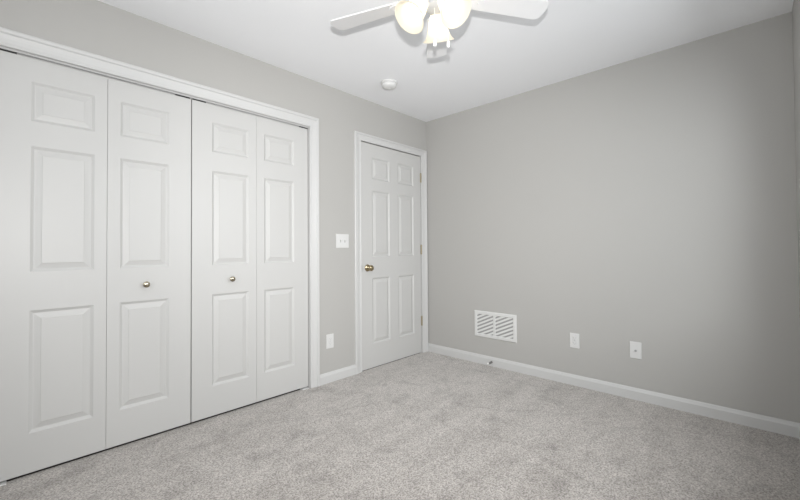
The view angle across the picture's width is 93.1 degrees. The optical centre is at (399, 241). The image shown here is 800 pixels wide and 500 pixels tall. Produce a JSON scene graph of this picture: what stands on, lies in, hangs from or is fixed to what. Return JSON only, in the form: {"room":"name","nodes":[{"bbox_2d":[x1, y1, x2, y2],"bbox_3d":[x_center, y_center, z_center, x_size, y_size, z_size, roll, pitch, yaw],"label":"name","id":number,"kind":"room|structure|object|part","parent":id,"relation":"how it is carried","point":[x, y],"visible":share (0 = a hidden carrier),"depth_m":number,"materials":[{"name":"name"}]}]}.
{"room":"empty bedroom","nodes":[
{"label":"empty bedroom","id":0,"kind":"room"},
{"bbox_2d":[0,0,425,374],"bbox_3d":[-1.023,-0.072,2.734,0.120,2.440,3.720,-1,-1,43],"label":"wall","id":1,"kind":"structure","parent":0,"point":[97,27],"depth_m":2.84,"materials":[{"name":"grey paint"}]},
{"bbox_2d":[0,48,190,481],"bbox_3d":[-1.597,0.105,2.063,0.069,2.034,0.842,-1,-1,43],"label":"bifold closet door","id":2,"kind":"structure","parent":1,"relation":"in","point":[95,170],"depth_m":2.01,"materials":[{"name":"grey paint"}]},
{"bbox_3d":[-1.756,0.109,1.923,0.033,2.025,0.420,-1,-1,43],"label":"door panel","id":3,"kind":"part","parent":2,"relation":"part of","materials":[{"name":"grey paint"}]},
{"bbox_3d":[-1.461,0.245,2.180,0.036,0.036,0.036,-1,-1,43],"label":"door knob","id":4,"kind":"part","parent":2,"relation":"part of","materials":[{"name":"silver metal"}]},
{"bbox_3d":[-1.466,0.112,2.229,0.033,2.025,0.420,-1,-1,43],"label":"door panel","id":5,"kind":"part","parent":2,"relation":"part of","materials":[{"name":"grey paint"}]},
{"bbox_2d":[0,46,307,127],"bbox_3d":[-1.326,-0.914,2.402,0.032,0.010,1.694,-1,-1,43],"label":"closet track","id":6,"kind":"object","parent":1,"relation":"attached to","point":[25,54],"visible":0.85,"depth_m":2.17,"materials":[{"name":"grey paint"}]},
{"bbox_2d":[0,27,319,387],"bbox_3d":[-1.333,0.074,2.391,0.138,2.141,1.868,-1,-1,43],"label":"door frame","id":7,"kind":"structure","parent":1,"relation":"attached to","point":[9,38],"depth_m":2.59,"materials":[{"name":"grey paint"}]},
{"bbox_2d":[191,99,307,421],"bbox_3d":[-1.013,0.111,2.680,0.069,2.034,0.846,-1,-1,43],"label":"bifold closet door","id":8,"kind":"structure","parent":1,"relation":"in","point":[249,173],"depth_m":2.62,"materials":[{"name":"grey paint"}]},
{"bbox_3d":[-1.173,0.115,2.538,0.033,2.025,0.420,-1,-1,43],"label":"door panel","id":9,"kind":"part","parent":8,"relation":"part of","materials":[{"name":"grey paint"}]},
{"bbox_3d":[-0.882,0.118,2.844,0.033,2.025,0.420,-1,-1,43],"label":"door panel","id":10,"kind":"part","parent":8,"relation":"part of","materials":[{"name":"grey paint"}]},
{"bbox_2d":[326,333,333,348],"bbox_3d":[-0.571,0.812,3.095,0.010,0.116,0.072,-1,-1,43],"label":"wall outlet","id":11,"kind":"object","parent":1,"relation":"attached to","point":[329,337],"visible":1,"depth_m":3.09,"materials":[{"name":"white plastic"}]},
{"bbox_2d":[320,364,355,385],"bbox_3d":[-0.514,1.107,3.146,0.014,0.089,0.369,-1,-1,43],"label":"baseboard","id":12,"kind":"structure","parent":1,"relation":"attached to","point":[335,375],"depth_m":3.13,"materials":[{"name":"white paint"}]},
{"bbox_2d":[336,234,348,247],"bbox_3d":[-0.483,-0.007,3.201,0.019,0.118,0.133,-1,-1,43],"label":"light switch","id":13,"kind":"object","parent":1,"relation":"attached to","point":[342,240],"visible":1,"depth_m":3.20,"materials":[{"name":"white plastic"}]},
{"bbox_2d":[354,131,427,373],"bbox_3d":[-0.096,0.094,3.696,0.138,2.126,0.990,-1,-1,43],"label":"door frame","id":14,"kind":"structure","parent":1,"relation":"attached to","point":[358,136],"depth_m":3.37,"materials":[{"name":"grey paint"}]},
{"bbox_2d":[361,142,422,370],"bbox_3d":[-0.048,0.125,3.653,0.101,2.040,0.827,-1,-1,43],"label":"door","id":15,"kind":"structure","parent":1,"relation":"in","point":[392,320],"depth_m":3.63,"materials":[{"name":"grey paint"}]},
{"bbox_3d":[-0.270,0.235,3.393,0.069,0.065,0.065,-1,-1,43],"label":"knob","id":16,"kind":"part","parent":15,"relation":"part of","materials":[{"name":"gold metal"}]},
{"bbox_2d":[0,351,799,499],"bbox_3d":[-0.196,1.168,2.021,3.662,0.086,3.840,-1,-1,43],"label":"floor","id":17,"kind":"structure","parent":0,"point":[428,425],"depth_m":2.03,"materials":[{"name":"grey carpet"}]},
{"bbox_2d":[98,0,793,121],"bbox_3d":[-0.213,-1.359,2.062,3.662,0.100,3.840,-1,-1,43],"label":"ceiling","id":18,"kind":"structure","parent":0,"point":[490,57],"depth_m":2.44,"materials":[{"name":"white paint"}]},
{"bbox_2d":[381,79,396,89],"bbox_3d":[-0.089,-1.267,3.076,0.137,0.052,0.137,-1,-1,43],"label":"smoke detector","id":19,"kind":"object","parent":18,"relation":"attached to","point":[387,84],"visible":1,"depth_m":3.04,"materials":[{"name":"white plastic"}]},
{"bbox_2d":[330,0,548,57],"bbox_3d":[0.134,-1.094,1.680,1.055,0.448,1.016,-1,-1,43],"label":"ceiling fan","id":20,"kind":"object","parent":18,"relation":"hanging from","point":[445,15],"visible":1,"depth_m":1.76,"materials":[{"name":"white ceramic"}]},
{"bbox_3d":[-0.158,-1.105,1.855,0.398,0.006,0.118,-1,7,24],"label":"blade","id":21,"kind":"part","parent":20,"relation":"part of","materials":[{"name":"white wood"}]},
{"bbox_3d":[0.048,-1.006,1.645,0.147,0.158,0.138,-1,-1,9],"label":"lamp shade","id":22,"kind":"part","parent":20,"relation":"part of","materials":[{"name":"white glass"}]},
{"bbox_3d":[0.073,-1.028,1.667,0.057,0.082,0.073,-1,-1,43],"label":"bulb","id":23,"kind":"part","parent":20,"relation":"part of","materials":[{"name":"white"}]},
{"bbox_3d":[0.199,-1.104,2.058,0.118,0.006,0.398,-9,-2,6],"label":"blade","id":24,"kind":"part","parent":20,"relation":"part of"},
{"bbox_3d":[0.180,-1.004,1.815,0.143,0.157,0.146,-1,-1,43],"label":"lamp shade","id":25,"kind":"part","parent":20,"relation":"part of","materials":[{"name":"white glass"}]},
{"bbox_3d":[0.208,-1.032,1.642,0.076,0.080,0.057,-1,-1,43],"label":"bulb","id":26,"kind":"part","parent":20,"relation":"part of","materials":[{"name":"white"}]},
{"bbox_3d":[0.236,-1.010,1.621,0.139,0.158,0.152,0,-1,-4],"label":"lamp shade","id":27,"kind":"part","parent":20,"relation":"part of","materials":[{"name":"white glass"}]},
{"bbox_3d":[0.502,-1.111,1.782,0.398,0.006,0.118,0,-9,-12],"label":"blade","id":28,"kind":"part","parent":20,"relation":"part of","materials":[{"name":"white wood"}]},
{"bbox_2d":[426,12,799,422],"bbox_3d":[1.366,-0.083,3.102,2.842,2.440,0.140,-1,-1,43],"label":"wall","id":29,"kind":"structure","parent":0,"point":[650,200],"depth_m":2.68,"materials":[{"name":"grey paint"}]},
{"bbox_2d":[475,310,516,342],"bbox_3d":[0.865,0.769,3.464,0.428,0.244,0.011,-1,-1,43],"label":"air vent","id":30,"kind":"object","parent":29,"relation":"in","point":[499,326],"visible":1,"depth_m":3.45,"materials":[{"name":"white metal"}]},
{"bbox_3d":[0.794,0.770,3.533,0.172,0.184,0.006,-1,-1,43],"label":"louver panel","id":31,"kind":"part","parent":30,"relation":"part of","materials":[{"name":"white metal"}]},
{"bbox_3d":[0.935,0.767,3.399,0.176,0.184,0.006,-1,-1,43],"label":"louver panel","id":32,"kind":"part","parent":30,"relation":"part of","materials":[{"name":"white metal"}]},
{"bbox_2d":[570,333,579,348],"bbox_3d":[1.375,0.778,2.982,0.072,0.116,0.010,-1,-1,43],"label":"wall outlet","id":33,"kind":"object","parent":29,"relation":"attached to","point":[574,337],"visible":1,"depth_m":2.98,"materials":[{"name":"white plastic"}]},
{"bbox_2d":[428,343,799,437],"bbox_3d":[1.278,1.093,3.068,2.722,0.089,0.014,-1,-1,43],"label":"baseboard","id":34,"kind":"structure","parent":29,"relation":"attached to","point":[771,424],"depth_m":2.66,"materials":[{"name":"white paint"}]},
{"bbox_2d":[630,341,641,358],"bbox_3d":[1.675,0.772,2.692,0.073,0.118,0.016,-1,-1,43],"label":"cable jack plate","id":35,"kind":"object","parent":29,"relation":"attached to","point":[635,347],"visible":1,"depth_m":2.69,"materials":[{"name":"white plastic"}]},
{"bbox_2d":[792,0,799,319],"bbox_3d":[1.040,-0.118,0.779,0.120,2.440,3.720,-1,-1,43],"label":"wall","id":36,"kind":"structure","parent":0,"point":[796,3],"depth_m":2.04,"materials":[{"name":"grey paint"}]}
]}

